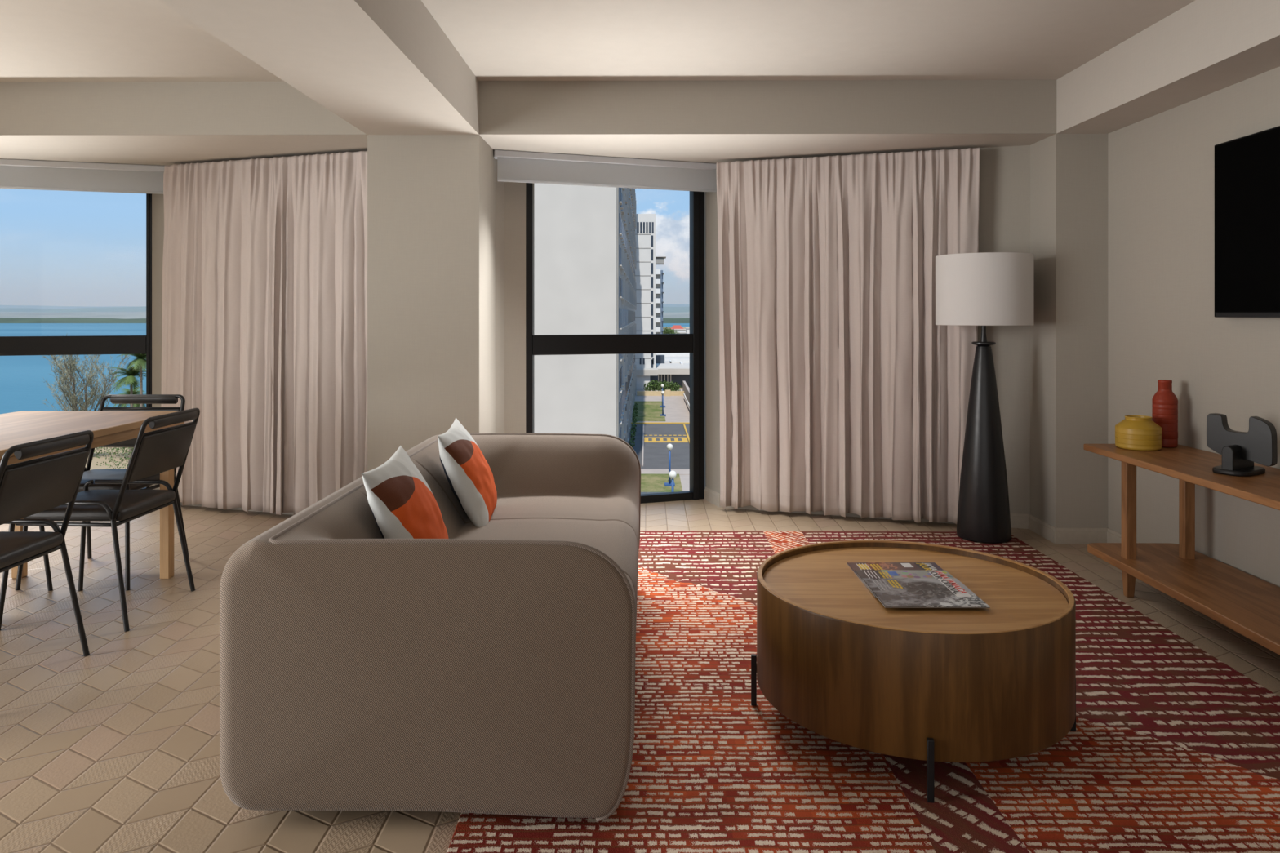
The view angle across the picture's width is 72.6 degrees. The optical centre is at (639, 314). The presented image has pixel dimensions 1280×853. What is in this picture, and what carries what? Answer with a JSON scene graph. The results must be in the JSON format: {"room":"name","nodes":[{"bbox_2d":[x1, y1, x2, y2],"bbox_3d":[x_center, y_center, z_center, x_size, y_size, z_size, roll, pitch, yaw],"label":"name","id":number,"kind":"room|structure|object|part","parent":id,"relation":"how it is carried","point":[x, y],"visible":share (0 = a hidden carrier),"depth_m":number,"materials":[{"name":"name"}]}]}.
{"room":"hotel room","nodes":[
{"label":"hotel room","id":0,"kind":"room"},
{"bbox_2d":[151,193,164,484],"bbox_3d":[-2.368,0.128,5.685,1.828,2.184,1.165,0,0,0],"label":"wall","id":1,"kind":"structure","parent":0,"point":[157,201],"depth_m":5.79,"materials":[{"name":"paint"}]},
{"bbox_2d":[0,193,151,489],"bbox_3d":[-4.231,0.128,5.561,1.988,2.184,0.072,0,0,-19],"label":"window","id":2,"kind":"structure","parent":1,"relation":"in","point":[68,344],"depth_m":5.76,"materials":[{"name":"black metal"}]},
{"bbox_3d":[-4.231,0.128,5.561,1.988,2.184,0.072,0,0,-19],"label":"frame","id":3,"kind":"part","parent":2,"relation":"part of","materials":[{"name":"black metal"}]},
{"bbox_2d":[0,158,164,194],"bbox_3d":[-4.098,-0.872,5.379,2.126,0.183,0.088,0,0,-16],"label":"roller blind","id":4,"kind":"object","parent":1,"relation":"attached to","point":[16,174],"visible":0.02,"depth_m":5.50,"materials":[{"name":"fabric"}]},
{"bbox_2d":[149,484,293,515],"bbox_3d":[-2.374,1.179,5.471,1.850,0.082,0.765,0,0,0],"label":"baseboard","id":5,"kind":"structure","parent":1,"relation":"attached to","point":[158,488],"depth_m":5.43,"materials":[{"name":"paint"}]},
{"bbox_2d":[160,151,367,515],"bbox_3d":[-2.252,0.127,5.246,1.607,2.145,0.600,0,0,0],"label":"curtain","id":6,"kind":"object","parent":1,"relation":"hanging from","point":[264,304],"visible":0.83,"depth_m":5.24,"materials":[{"name":"fabric"}]},
{"bbox_2d":[367,134,533,471],"bbox_3d":[-1.079,0.128,5.388,0.755,2.184,1.440,0,0,0],"label":"wall","id":7,"kind":"structure","parent":0,"point":[446,238],"depth_m":4.67,"materials":[{"name":"paint"}]},
{"bbox_2d":[159,0,479,134],"bbox_3d":[-1.189,-1.107,1.039,0.600,0.286,7.260,0,0,0],"label":"ceiling beam","id":8,"kind":"structure","parent":7,"relation":"attached to","point":[383,67],"depth_m":3.36,"materials":[{"name":"paint"}]},
{"bbox_2d":[0,0,1195,81],"bbox_3d":[-1.363,-1.390,0.900,8.260,0.280,7.580,0,0,0],"label":"ceiling","id":9,"kind":"structure","parent":0,"point":[41,40],"depth_m":3.96,"materials":[{"name":"paint"}]},
{"bbox_2d":[0,492,1279,852],"bbox_3d":[-1.358,1.280,1.550,8.260,0.120,8.880,0,0,0],"label":"floor","id":10,"kind":"structure","parent":0,"point":[115,748],"depth_m":2.84,"materials":[{"name":"tile"}]},
{"bbox_2d":[39,525,53,591],"bbox_3d":[-2.885,0.813,3.607,0.573,0.817,0.508,0,0,0],"label":"dining chair","id":11,"kind":"object","parent":10,"relation":"on","point":[46,564],"visible":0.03,"depth_m":3.84,"materials":[{"name":"black metal"}]},
{"bbox_2d":[0,430,93,656],"bbox_3d":[-2.203,0.813,2.872,0.573,0.817,0.508,0,0,0],"label":"dining chair","id":12,"kind":"object","parent":10,"relation":"on","point":[30,487],"visible":1,"depth_m":2.89,"materials":[{"name":"black leather"}]},
{"bbox_3d":[-2.240,0.818,2.872,0.398,0.020,0.438,0,0,0],"label":"seat frame","id":13,"kind":"part","parent":12,"relation":"part of","materials":[{"name":"black metal"}]},
{"bbox_3d":[-2.227,0.784,2.872,0.408,0.056,0.412,0,0,0],"label":"seat","id":14,"kind":"part","parent":12,"relation":"part of","materials":[{"name":"black leather"}]},
{"bbox_3d":[-2.215,0.766,3.087,0.353,0.085,0.018,0,0,0],"label":"rail","id":15,"kind":"part","parent":12,"relation":"part of","materials":[{"name":"black metal"}]},
{"bbox_3d":[-1.979,0.568,2.870,0.083,0.187,0.397,0,0,0],"label":"backrest","id":16,"kind":"part","parent":12,"relation":"part of","materials":[{"name":"black leather"}]},
{"bbox_3d":[-1.992,0.604,2.870,0.142,0.398,0.448,0,0,0],"label":"frame","id":17,"kind":"part","parent":12,"relation":"part of","materials":[{"name":"black metal"}]},
{"bbox_3d":[-2.015,1.008,3.100,0.096,0.428,0.018,0,0,-22],"label":"leg","id":18,"kind":"part","parent":12,"relation":"part of","materials":[{"name":"black metal"}]},
{"bbox_2d":[0,410,184,578],"bbox_3d":[-2.574,0.842,3.249,0.803,0.757,1.860,0,0,0],"label":"dining table","id":19,"kind":"object","parent":10,"relation":"on","point":[108,427],"visible":0.52,"depth_m":3.79,"materials":[{"name":"brown wood"}]},
{"bbox_3d":[-2.880,0.876,4.042,0.044,0.687,0.046,0,0,0],"label":"leg","id":20,"kind":"part","parent":19,"relation":"part of","materials":[{"name":"brown wood"}]},
{"bbox_3d":[-2.193,0.876,4.037,0.044,0.687,0.046,0,0,0],"label":"leg","id":21,"kind":"part","parent":19,"relation":"part of","materials":[{"name":"brown wood"}]},
{"bbox_2d":[0,408,199,631],"bbox_3d":[-2.198,0.813,3.602,0.573,0.817,0.508,0,0,0],"label":"dining chair","id":22,"kind":"object","parent":10,"relation":"on","point":[155,452],"visible":0.95,"depth_m":3.52,"materials":[{"name":"black leather"}]},
{"bbox_3d":[-2.445,0.973,3.377,0.091,0.496,0.028,0,0,-23],"label":"leg","id":23,"kind":"part","parent":22,"relation":"part of","materials":[{"name":"black metal"}]},
{"bbox_3d":[-2.442,0.973,3.830,0.091,0.496,0.028,0,0,24],"label":"leg","id":24,"kind":"part","parent":22,"relation":"part of","materials":[{"name":"black metal"}]},
{"bbox_3d":[-2.213,0.766,3.387,0.353,0.085,0.018,0,0,0],"label":"rail","id":25,"kind":"part","parent":22,"relation":"part of","materials":[{"name":"metal"}]},
{"bbox_3d":[-2.234,0.818,3.602,0.398,0.020,0.438,0,0,0],"label":"seat frame","id":26,"kind":"part","parent":22,"relation":"part of","materials":[{"name":"black metal"}]},
{"bbox_3d":[-2.221,0.784,3.602,0.408,0.056,0.412,0,0,0],"label":"seat","id":27,"kind":"part","parent":22,"relation":"part of","materials":[{"name":"black leather"}]},
{"bbox_3d":[-2.013,1.008,3.370,0.096,0.428,0.018,0,0,23],"label":"leg","id":28,"kind":"part","parent":22,"relation":"part of","materials":[{"name":"black metal"}]},
{"bbox_3d":[-2.210,0.766,3.817,0.353,0.085,0.018,0,0,0],"label":"rail","id":29,"kind":"part","parent":22,"relation":"part of","materials":[{"name":"black metal"}]},
{"bbox_3d":[-1.987,0.604,3.600,0.142,0.398,0.448,0,0,0],"label":"frame","id":30,"kind":"part","parent":22,"relation":"part of","materials":[{"name":"black metal"}]},
{"bbox_3d":[-1.974,0.568,3.600,0.083,0.187,0.397,0,0,0],"label":"backrest","id":31,"kind":"part","parent":22,"relation":"part of","materials":[{"name":"black leather"}]},
{"bbox_3d":[-2.009,1.008,3.830,0.096,0.428,0.018,0,0,-22],"label":"leg","id":32,"kind":"part","parent":22,"relation":"part of","materials":[{"name":"black metal"}]},
{"bbox_2d":[14,394,189,591],"bbox_3d":[-2.509,0.813,4.131,0.508,0.817,0.573,0,0,0],"label":"dining chair","id":33,"kind":"object","parent":10,"relation":"on","point":[110,474],"visible":0.35,"depth_m":4.30,"materials":[{"name":"black metal"}]},
{"bbox_3d":[-2.737,0.973,3.887,0.028,0.496,0.091,0,0,24],"label":"leg","id":34,"kind":"part","parent":33,"relation":"part of","materials":[{"name":"metal"}]},
{"bbox_3d":[-2.738,1.008,4.320,0.018,0.428,0.096,0,0,-22],"label":"leg","id":35,"kind":"part","parent":33,"relation":"part of","materials":[{"name":"metal"}]},
{"bbox_3d":[-2.509,0.784,4.108,0.412,0.056,0.408,0,0,0],"label":"seat","id":36,"kind":"part","parent":33,"relation":"part of","materials":[{"name":"black leather"}]},
{"bbox_3d":[-2.284,0.973,3.884,0.028,0.496,0.091,0,0,-23],"label":"leg","id":37,"kind":"part","parent":33,"relation":"part of","materials":[{"name":"metal"}]},
{"bbox_3d":[-2.507,0.604,4.342,0.448,0.398,0.142,0,0,0],"label":"frame","id":38,"kind":"part","parent":33,"relation":"part of","materials":[{"name":"black metal"}]},
{"bbox_3d":[-2.507,0.568,4.355,0.397,0.187,0.083,0,0,0],"label":"backrest","id":39,"kind":"part","parent":33,"relation":"part of","materials":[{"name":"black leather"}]},
{"bbox_3d":[-2.509,0.818,4.095,0.438,0.020,0.398,0,0,0],"label":"seat frame","id":40,"kind":"part","parent":33,"relation":"part of","materials":[{"name":"metal"}]},
{"bbox_3d":[-2.278,1.008,4.316,0.018,0.428,0.096,0,0,23],"label":"leg","id":41,"kind":"part","parent":33,"relation":"part of","materials":[{"name":"metal"}]},
{"bbox_2d":[219,433,640,821],"bbox_3d":[-0.500,0.874,2.959,0.995,0.692,1.864,0,0,0],"label":"sofa","id":42,"kind":"object","parent":10,"relation":"on","point":[489,668],"visible":0.88,"depth_m":2.04,"materials":[{"name":"beige fabric"}]},
{"bbox_2d":[361,445,448,538],"bbox_3d":[-0.693,0.615,2.625,0.299,0.439,0.443,0,0,-1],"label":"cushion","id":43,"kind":"object","parent":42,"relation":"on","point":[402,504],"visible":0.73,"depth_m":2.50,"materials":[{"name":"fabric"}]},
{"bbox_2d":[437,417,497,527],"bbox_3d":[-0.653,0.608,3.325,0.299,0.440,0.443,0,0,-3],"label":"cushion","id":44,"kind":"object","parent":42,"relation":"on","point":[468,474],"visible":0.98,"depth_m":3.17,"materials":[{"name":"fabric"}]},
{"bbox_2d":[446,531,1279,852],"bbox_3d":[0.800,1.214,2.999,2.455,0.010,3.710,0,0,0],"label":"rug","id":45,"kind":"object","parent":10,"relation":"on","point":[1172,748],"visible":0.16,"depth_m":2.33,"materials":[{"name":"red carpet"}]},
{"bbox_2d":[751,540,1075,803],"bbox_3d":[0.805,1.001,2.614,0.923,0.416,0.923,0,0,0],"label":"coffee table","id":46,"kind":"object","parent":45,"relation":"on","point":[997,682],"visible":1,"depth_m":2.27,"materials":[{"name":"brown wood"}]},
{"bbox_3d":[0.359,1.132,2.696,0.029,0.154,0.016,0,0,10],"label":"leg","id":47,"kind":"part","parent":46,"relation":"part of","materials":[{"name":"metal"}]},
{"bbox_2d":[846,562,943,588],"bbox_3d":[0.818,0.811,2.713,0.286,0.005,0.256,0,0,0],"label":"magazine","id":48,"kind":"object","parent":46,"relation":"on","point":[853,566],"visible":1,"depth_m":2.80,"materials":[{"name":"paper"}]},
{"bbox_3d":[0.717,0.810,2.793,0.033,0.001,0.055,0,0,0],"label":"yellow panel","id":49,"kind":"part","parent":48,"relation":"part of","materials":[{"name":"paper"}]},
{"bbox_2d":[855,563,871,569],"bbox_3d":[0.717,0.809,2.775,0.032,0.001,0.107,0,0,0],"label":"print","id":50,"kind":"object","parent":48,"relation":"on","point":[858,566],"depth_m":2.80,"materials":[{"name":"yellow paper"}]},
{"bbox_2d":[854,569,955,597],"bbox_3d":[0.817,0.807,2.613,0.286,0.005,0.256,0,0,1],"label":"magazine","id":51,"kind":"object","parent":48,"relation":"on","point":[872,574],"visible":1,"depth_m":2.70,"materials":[{"name":"paper"}]},
{"bbox_2d":[864,571,879,578],"bbox_3d":[0.717,0.805,2.678,0.032,0.001,0.105,0,0,1],"label":"print","id":52,"kind":"object","parent":51,"relation":"on","point":[872,575],"depth_m":2.69,"materials":[{"name":"white paper"}]},
{"bbox_2d":[887,571,899,576],"bbox_3d":[0.786,0.805,2.704,0.025,0.001,0.045,0,0,1],"label":"picture","id":53,"kind":"object","parent":51,"relation":"on","point":[889,573],"depth_m":2.70},
{"bbox_2d":[862,577,990,608],"bbox_3d":[0.816,0.802,2.513,0.286,0.005,0.256,0,0,0],"label":"magazine","id":54,"kind":"object","parent":51,"relation":"on","point":[891,593],"visible":1,"depth_m":2.49,"materials":[{"name":"paper"}]},
{"bbox_2d":[871,579,890,590],"bbox_3d":[0.716,0.801,2.577,0.032,0.001,0.105,0,0,0],"label":"print","id":55,"kind":"object","parent":54,"relation":"on","point":[877,584],"depth_m":2.58,"materials":[{"name":"grey paper"}]},
{"bbox_3d":[0.723,1.132,2.169,0.016,0.154,0.029,0,0,10],"label":"leg","id":56,"kind":"part","parent":46,"relation":"part of","materials":[{"name":"metal"}]},
{"bbox_3d":[1.250,1.132,2.532,0.029,0.154,0.016,0,0,10],"label":"leg","id":57,"kind":"part","parent":46,"relation":"part of","materials":[{"name":"metal"}]},
{"bbox_2d":[935,252,1034,543],"bbox_3d":[1.863,0.445,4.721,0.496,1.528,0.496,0,0,0],"label":"floor lamp","id":58,"kind":"object","parent":45,"relation":"on","point":[983,289],"visible":1,"depth_m":4.61,"materials":[{"name":"white fabric"}]},
{"bbox_3d":[1.863,-0.131,4.721,0.496,0.377,0.496,0,0,0],"label":"lamp shade","id":59,"kind":"part","parent":58,"relation":"part of","materials":[{"name":"white fabric"}]},
{"bbox_2d":[1083,444,1279,655],"bbox_3d":[2.256,0.909,3.081,0.439,0.622,1.895,0,0,0],"label":"console table","id":60,"kind":"object","parent":10,"relation":"on","point":[1246,604],"visible":0.96,"depth_m":3.48,"materials":[{"name":"brown wood"}]},
{"bbox_3d":[2.113,0.922,3.764,0.044,0.596,0.044,0,0,0],"label":"leg","id":61,"kind":"part","parent":60,"relation":"part of","materials":[{"name":"brown wood"}]},
{"bbox_2d":[1115,414,1162,451],"bbox_3d":[2.225,0.526,3.888,0.184,0.142,0.184,0,0,0],"label":"vase","id":62,"kind":"object","parent":60,"relation":"on","point":[1135,433],"visible":1,"depth_m":3.82,"materials":[{"name":"yellow ceramic"}]},
{"bbox_2d":[1151,379,1177,448],"bbox_3d":[2.377,0.448,3.942,0.101,0.300,0.101,0,0,0],"label":"bottle vase","id":63,"kind":"object","parent":60,"relation":"on","point":[1164,402],"visible":0.85,"depth_m":3.90,"materials":[{"name":"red ceramic"}]},
{"bbox_2d":[1087,542,1279,655],"bbox_3d":[2.252,1.069,3.071,0.431,0.034,1.875,0,0,0],"label":"shelf","id":64,"kind":"object","parent":60,"relation":"attached to","point":[1246,604],"depth_m":3.39,"materials":[{"name":"brown wood"}]},
{"bbox_3d":[2.363,0.922,3.762,0.044,0.596,0.044,0,0,0],"label":"leg","id":65,"kind":"part","parent":60,"relation":"part of","materials":[{"name":"brown wood"}]},
{"bbox_2d":[1206,413,1277,476],"bbox_3d":[2.266,0.489,3.284,0.200,0.217,0.224,0,0,-32],"label":"sculpture","id":66,"kind":"object","parent":60,"relation":"on","point":[1239,451],"visible":1,"depth_m":3.24,"materials":[{"name":"black ceramic"}]},
{"bbox_2d":[704,133,1107,528],"bbox_3d":[1.616,0.128,5.368,2.368,2.184,1.440,0,0,0],"label":"wall","id":67,"kind":"structure","parent":0,"point":[1046,198],"depth_m":4.74,"materials":[{"name":"paint"}]},
{"bbox_2d":[0,133,1054,165],"bbox_3d":[-1.329,-1.247,5.490,8.260,0.566,1.640,0,0,0],"label":"ceiling","id":68,"kind":"structure","parent":67,"relation":"attached to","point":[140,149],"depth_m":5.00,"materials":[{"name":"paint"}]},
{"bbox_2d":[0,80,1056,135],"bbox_3d":[-1.473,-1.107,4.668,7.384,0.286,0.006,0,0,0],"label":"ceiling beam","id":69,"kind":"structure","parent":67,"relation":"attached to","point":[715,106],"depth_m":4.66,"materials":[{"name":"paint"}]},
{"bbox_2d":[493,149,716,192],"bbox_3d":[-0.203,-0.872,5.350,1.460,0.183,0.088,0,0,-19],"label":"roller blind","id":70,"kind":"object","parent":67,"relation":"attached to","point":[521,166],"visible":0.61,"depth_m":5.31,"materials":[{"name":"fabric"}]},
{"bbox_2d":[525,182,704,503],"bbox_3d":[-0.146,0.128,5.583,1.201,2.184,0.072,0,0,-19],"label":"window","id":71,"kind":"structure","parent":67,"relation":"in","point":[693,343],"depth_m":5.69,"materials":[{"name":"black metal"}]},
{"bbox_2d":[715,147,979,524],"bbox_3d":[1.200,0.127,5.182,1.457,2.145,0.490,0,0,0],"label":"curtain","id":72,"kind":"object","parent":67,"relation":"hanging from","point":[842,392],"visible":0.97,"depth_m":5.18,"materials":[{"name":"fabric"}]},
{"bbox_2d":[704,487,1107,543],"bbox_3d":[1.463,1.179,5.186,2.088,0.082,1.100,0,0,0],"label":"baseboard","id":73,"kind":"structure","parent":67,"relation":"attached to","point":[1055,535],"depth_m":4.77,"materials":[{"name":"paint"}]},
{"bbox_2d":[1107,66,1279,586],"bbox_3d":[2.617,-0.015,0.870,0.300,2.470,7.580,0,0,0],"label":"wall","id":74,"kind":"structure","parent":0,"point":[1162,324],"depth_m":3.97,"materials":[{"name":"paint"}]},
{"bbox_2d":[1106,528,1139,542],"bbox_3d":[2.461,1.179,1.011,0.013,0.082,7.275,0,0,0],"label":"baseboard","id":75,"kind":"structure","parent":74,"relation":"attached to","point":[1113,536],"depth_m":4.57,"materials":[{"name":"paint"}]},
{"bbox_2d":[1056,0,1279,133],"bbox_3d":[2.330,-1.107,1.012,0.276,0.286,7.260,0,0,0],"label":"beam","id":76,"kind":"structure","parent":74,"relation":"attached to","point":[1204,47],"depth_m":3.68,"materials":[{"name":"paint"}]},
{"bbox_2d":[1214,125,1279,317],"bbox_3d":[2.450,-0.352,3.062,0.066,0.728,1.240,0,0,0],"label":"television","id":77,"kind":"object","parent":74,"relation":"attached to","point":[1247,167],"visible":1,"depth_m":3.48,"materials":[{"name":"plastic"}]},
{"label":"outside","id":78,"kind":"structure","parent":0,"visible":0},
{"bbox_2d":[0,306,689,312],"bbox_3d":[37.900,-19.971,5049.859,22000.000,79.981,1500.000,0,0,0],"label":"hills","id":79,"kind":"structure","parent":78,"point":[666,309],"depth_m":4662.12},
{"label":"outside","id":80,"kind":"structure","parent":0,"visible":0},
{"bbox_2d":[0,317,689,323],"bbox_3d":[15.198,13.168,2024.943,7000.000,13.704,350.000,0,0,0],"label":"shore","id":81,"kind":"structure","parent":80,"point":[3,320],"depth_m":1911.23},
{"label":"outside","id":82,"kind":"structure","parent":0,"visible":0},
{"bbox_2d":[0,303,689,309],"bbox_3d":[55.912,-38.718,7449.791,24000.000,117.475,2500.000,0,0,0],"label":"mountains","id":83,"kind":"structure","parent":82,"point":[667,304],"depth_m":7043.23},
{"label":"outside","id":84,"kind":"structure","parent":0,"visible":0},
{"bbox_2d":[0,311,689,319],"bbox_3d":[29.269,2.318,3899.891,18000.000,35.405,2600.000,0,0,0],"label":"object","id":85,"kind":"structure","parent":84,"point":[125,315],"depth_m":2995.43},
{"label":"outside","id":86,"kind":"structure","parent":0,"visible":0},
{"bbox_2d":[0,323,689,413],"bbox_3d":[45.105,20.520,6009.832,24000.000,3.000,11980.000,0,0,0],"label":"sea","id":87,"kind":"structure","parent":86,"point":[21,386],"depth_m":310.52,"materials":[{"name":"liquid"}]},
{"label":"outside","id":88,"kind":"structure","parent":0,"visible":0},
{"bbox_2d":[85,326,689,470],"bbox_3d":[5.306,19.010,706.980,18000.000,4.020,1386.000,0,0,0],"label":"ground","id":89,"kind":"structure","parent":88,"point":[102,459],"depth_m":101.67,"materials":[{"name":"beige concrete"}]},
{"bbox_2d":[40,334,130,410],"bbox_3d":[-70.917,9.604,109.646,10.279,14.905,11.135,0,0,0],"label":"tree","id":90,"kind":"object","parent":89,"relation":"on","point":[74,400],"visible":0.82,"depth_m":108.13,"materials":[{"name":"grey plant"}]},
{"bbox_2d":[93,447,124,457],"bbox_3d":[-65.092,15.210,103.701,6.507,4.419,5.161,0,0,0],"label":"shrub","id":91,"kind":"object","parent":89,"relation":"on","point":[96,448],"visible":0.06,"depth_m":104.09,"materials":[{"name":"green plant"}]},
{"bbox_2d":[93,447,133,469],"bbox_3d":[-50.336,14.374,90.179,9.423,6.142,8.444,0,0,0],"label":"shrub","id":92,"kind":"object","parent":89,"relation":"on","point":[122,460],"visible":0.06,"depth_m":88.53,"materials":[{"name":"green plant"}]},
{"bbox_2d":[102,447,128,457],"bbox_3d":[-59.417,14.725,102.861,8.448,5.666,5.782,0,0,0],"label":"shrub","id":93,"kind":"object","parent":89,"relation":"on","point":[102,447],"visible":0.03,"depth_m":102.35,"materials":[{"name":"green plant"}]},
{"bbox_2d":[109,386,146,457],"bbox_3d":[-58.373,12.684,99.711,4.744,8.654,3.800,0,0,0],"label":"palm tree","id":94,"kind":"object","parent":89,"relation":"on","point":[127,392],"visible":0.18,"depth_m":99.49,"materials":[{"name":"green plant"}]},
{"bbox_2d":[110,365,146,462],"bbox_3d":[-55.380,11.189,94.690,4.774,11.638,4.695,0,0,0],"label":"palm tree","id":95,"kind":"object","parent":89,"relation":"on","point":[131,379],"visible":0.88,"depth_m":94.03,"materials":[{"name":"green plant"}]},
{"bbox_2d":[117,353,146,407],"bbox_3d":[-52.234,10.225,91.695,4.255,13.563,4.215,0,0,0],"label":"palm tree","id":96,"kind":"object","parent":89,"relation":"on","point":[140,361],"visible":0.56,"depth_m":91.32,"materials":[{"name":"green plant"}]},
{"bbox_2d":[635,213,655,368],"bbox_3d":[-1.904,-3.000,205.980,11.100,40.000,14.080,0,0,0],"label":"tower","id":97,"kind":"structure","parent":89,"relation":"on","point":[645,233],"depth_m":198.97,"materials":[{"name":"white concrete"}]},
{"bbox_2d":[655,256,666,333],"bbox_3d":[5.709,-0.811,287.665,5.500,35.622,14.600,0,0,0],"label":"tower","id":98,"kind":"structure","parent":89,"relation":"on","point":[659,260],"depth_m":281.97,"materials":[{"name":"grey concrete"}]},
{"bbox_3d":[5.679,-17.521,283.665,5.500,2.200,6.600,0,0,0],"label":"roof frame","id":99,"kind":"part","parent":98,"relation":"part of","materials":[{"name":"grey concrete"}]},
{"bbox_2d":[635,352,689,389],"bbox_3d":[22.211,13.700,227.940,47.000,6.600,63.800,0,0,0],"label":"building","id":100,"kind":"structure","parent":89,"relation":"on","point":[675,366],"depth_m":202.95,"materials":[{"name":"concrete"}]},
{"bbox_3d":[24.098,15.400,226.176,43.200,3.200,57.300,0,0,0],"label":"glass","id":101,"kind":"part","parent":100,"relation":"part of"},
{"bbox_2d":[662,326,674,333],"bbox_3d":[12.582,11.190,399.895,6.642,11.651,7.188,0,0,0],"label":"tree","id":102,"kind":"object","parent":89,"relation":"on","point":[666,331],"visible":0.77,"depth_m":398.91,"materials":[{"name":"green plant"}]},
{"bbox_2d":[671,324,683,328],"bbox_3d":[21.252,11.600,499.855,10.000,10.800,10.000,0,0,0],"label":"roof","id":103,"kind":"structure","parent":89,"relation":"on","point":[674,326],"depth_m":498.39,"materials":[{"name":"tile"}]},
{"bbox_2d":[673,328,686,332],"bbox_3d":[19.977,12.300,449.863,7.400,9.400,8.600,0,0,0],"label":"house","id":104,"kind":"structure","parent":89,"relation":"on","point":[676,330],"depth_m":445.88,"materials":[{"name":"concrete"}]},
{"bbox_2d":[684,327,689,333],"bbox_3d":[28.414,12.000,454.800,9.200,10.000,8.600,0,0,0],"label":"house","id":105,"kind":"structure","parent":89,"relation":"on","point":[687,331],"depth_m":450.81,"materials":[{"name":"concrete"}]},
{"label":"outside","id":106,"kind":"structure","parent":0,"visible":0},
{"bbox_2d":[640,474,682,492],"bbox_3d":[1.103,17.025,76.994,5.850,0.350,30.000,0,0,0],"label":"lawn","id":107,"kind":"structure","parent":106,"point":[649,482],"depth_m":86.69,"materials":[{"name":"green plant"}]},
{"bbox_2d":[664,444,675,486],"bbox_3d":[2.928,14.820,85.780,1.000,4.160,1.000,0,0,0],"label":"lamp post","id":108,"kind":"object","parent":107,"relation":"on","point":[669,446],"visible":1,"depth_m":85.68,"materials":[{"name":"blue metal"}]},
{"bbox_3d":[2.928,13.075,85.781,0.622,0.670,0.622,0,0,0],"label":"globe","id":109,"kind":"part","parent":108,"relation":"part of"},
{"bbox_2d":[668,471,676,492],"bbox_3d":[2.663,14.820,70.982,1.000,4.160,1.000,0,0,0],"label":"lamp post","id":110,"kind":"object","parent":107,"relation":"on","point":[673,474],"visible":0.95,"depth_m":70.88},
{"bbox_3d":[2.663,13.075,70.982,0.622,0.670,0.622,0,0,0],"label":"globe","id":111,"kind":"part","parent":110,"relation":"part of"},
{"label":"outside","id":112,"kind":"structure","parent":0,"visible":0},
{"bbox_2d":[632,401,665,421],"bbox_3d":[1.412,17.025,153.494,5.520,0.350,31.000,0,0,0],"label":"lawn","id":113,"kind":"structure","parent":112,"point":[647,411],"depth_m":150.63,"materials":[{"name":"green plant"}]},
{"bbox_2d":[659,391,666,416],"bbox_3d":[3.807,14.820,144.976,1.000,4.160,1.000,0,0,0],"label":"lamp post","id":114,"kind":"object","parent":113,"relation":"on","point":[662,392],"visible":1,"depth_m":144.90,"materials":[{"name":"metal"}]},
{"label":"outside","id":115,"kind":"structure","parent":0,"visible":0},
{"bbox_2d":[634,389,689,491],"bbox_3d":[10.464,17.075,128.425,61.000,0.250,137.000,0,0,0],"label":"pavement","id":116,"kind":"structure","parent":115,"point":[677,409],"depth_m":155.41,"materials":[{"name":"grey concrete"}]},
{"bbox_2d":[533,182,636,443],"bbox_3d":[-11.093,-8.000,137.587,19.750,50.000,115.000,0,0,0],"label":"building","id":117,"kind":"structure","parent":116,"relation":"on","point":[585,258],"depth_m":80.06,"materials":[{"name":"white concrete"}]},
{"bbox_2d":[628,403,638,448],"bbox_3d":[-0.982,16.423,119.734,1.025,1.502,76.478,0,0,0],"label":"hedge","id":118,"kind":"object","parent":116,"relation":"on","point":[635,412],"visible":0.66,"depth_m":128.17,"materials":[{"name":"green plant"}]},
{"bbox_2d":[636,389,684,395],"bbox_3d":[10.362,16.350,181.427,22.000,1.300,1.800,0,0,0],"label":"wall","id":119,"kind":"structure","parent":116,"relation":"on","point":[668,392],"depth_m":181.57,"materials":[{"name":"beige concrete"}]},
{"bbox_2d":[631,422,689,444],"bbox_3d":[9.613,16.900,121.681,22.600,0.200,27.500,0,0,0],"label":"kerb","id":120,"kind":"object","parent":116,"relation":"on","point":[684,426],"visible":0.32,"depth_m":134.90,"materials":[{"name":"yellow paint"}]},
{"bbox_2d":[643,379,681,391],"bbox_3d":[4.883,15.775,189.823,8.389,3.149,3.563,0,0,0],"label":"hedge","id":121,"kind":"object","parent":116,"relation":"on","point":[657,386],"visible":0.9,"depth_m":189.40,"materials":[{"name":"green plant"}]},
{"bbox_2d":[640,424,689,475],"bbox_3d":[9.644,16.900,112.431,22.400,0.200,41.000,0,0,0],"label":"kerb","id":122,"kind":"object","parent":116,"relation":"on","point":[681,472],"visible":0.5,"depth_m":93.62,"materials":[{"name":"grey concrete"}]},
{"bbox_2d":[682,380,689,408],"bbox_3d":[9.081,15.700,163.936,1.000,2.600,50.000,0,0,0],"label":"wall","id":123,"kind":"structure","parent":116,"relation":"on","point":[686,388],"depth_m":169.20,"materials":[{"name":"white concrete"}]},
{"bbox_3d":[8.624,15.900,156.440,0.200,0.300,35.000,0,0,0],"label":"handrail","id":124,"kind":"part","parent":123,"relation":"part of","materials":[{"name":"metal"}]},
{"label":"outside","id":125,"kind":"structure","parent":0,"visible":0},
{"bbox_2d":[627,423,689,469],"bbox_3d":[19.564,17.060,115.106,42.600,0.280,40.500,0,0,0],"label":"road","id":126,"kind":"structure","parent":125,"point":[655,455],"depth_m":110.50,"materials":[{"name":"grey asphalt"}]},
{"bbox_2d":[644,437,688,442],"bbox_3d":[3.480,16.883,117.277,5.800,0.075,4.400,0,0,0],"label":"bump","id":127,"kind":"object","parent":126,"relation":"on","point":[646,439],"visible":1,"depth_m":116.52,"materials":[{"name":"yellow paint"}]}
]}

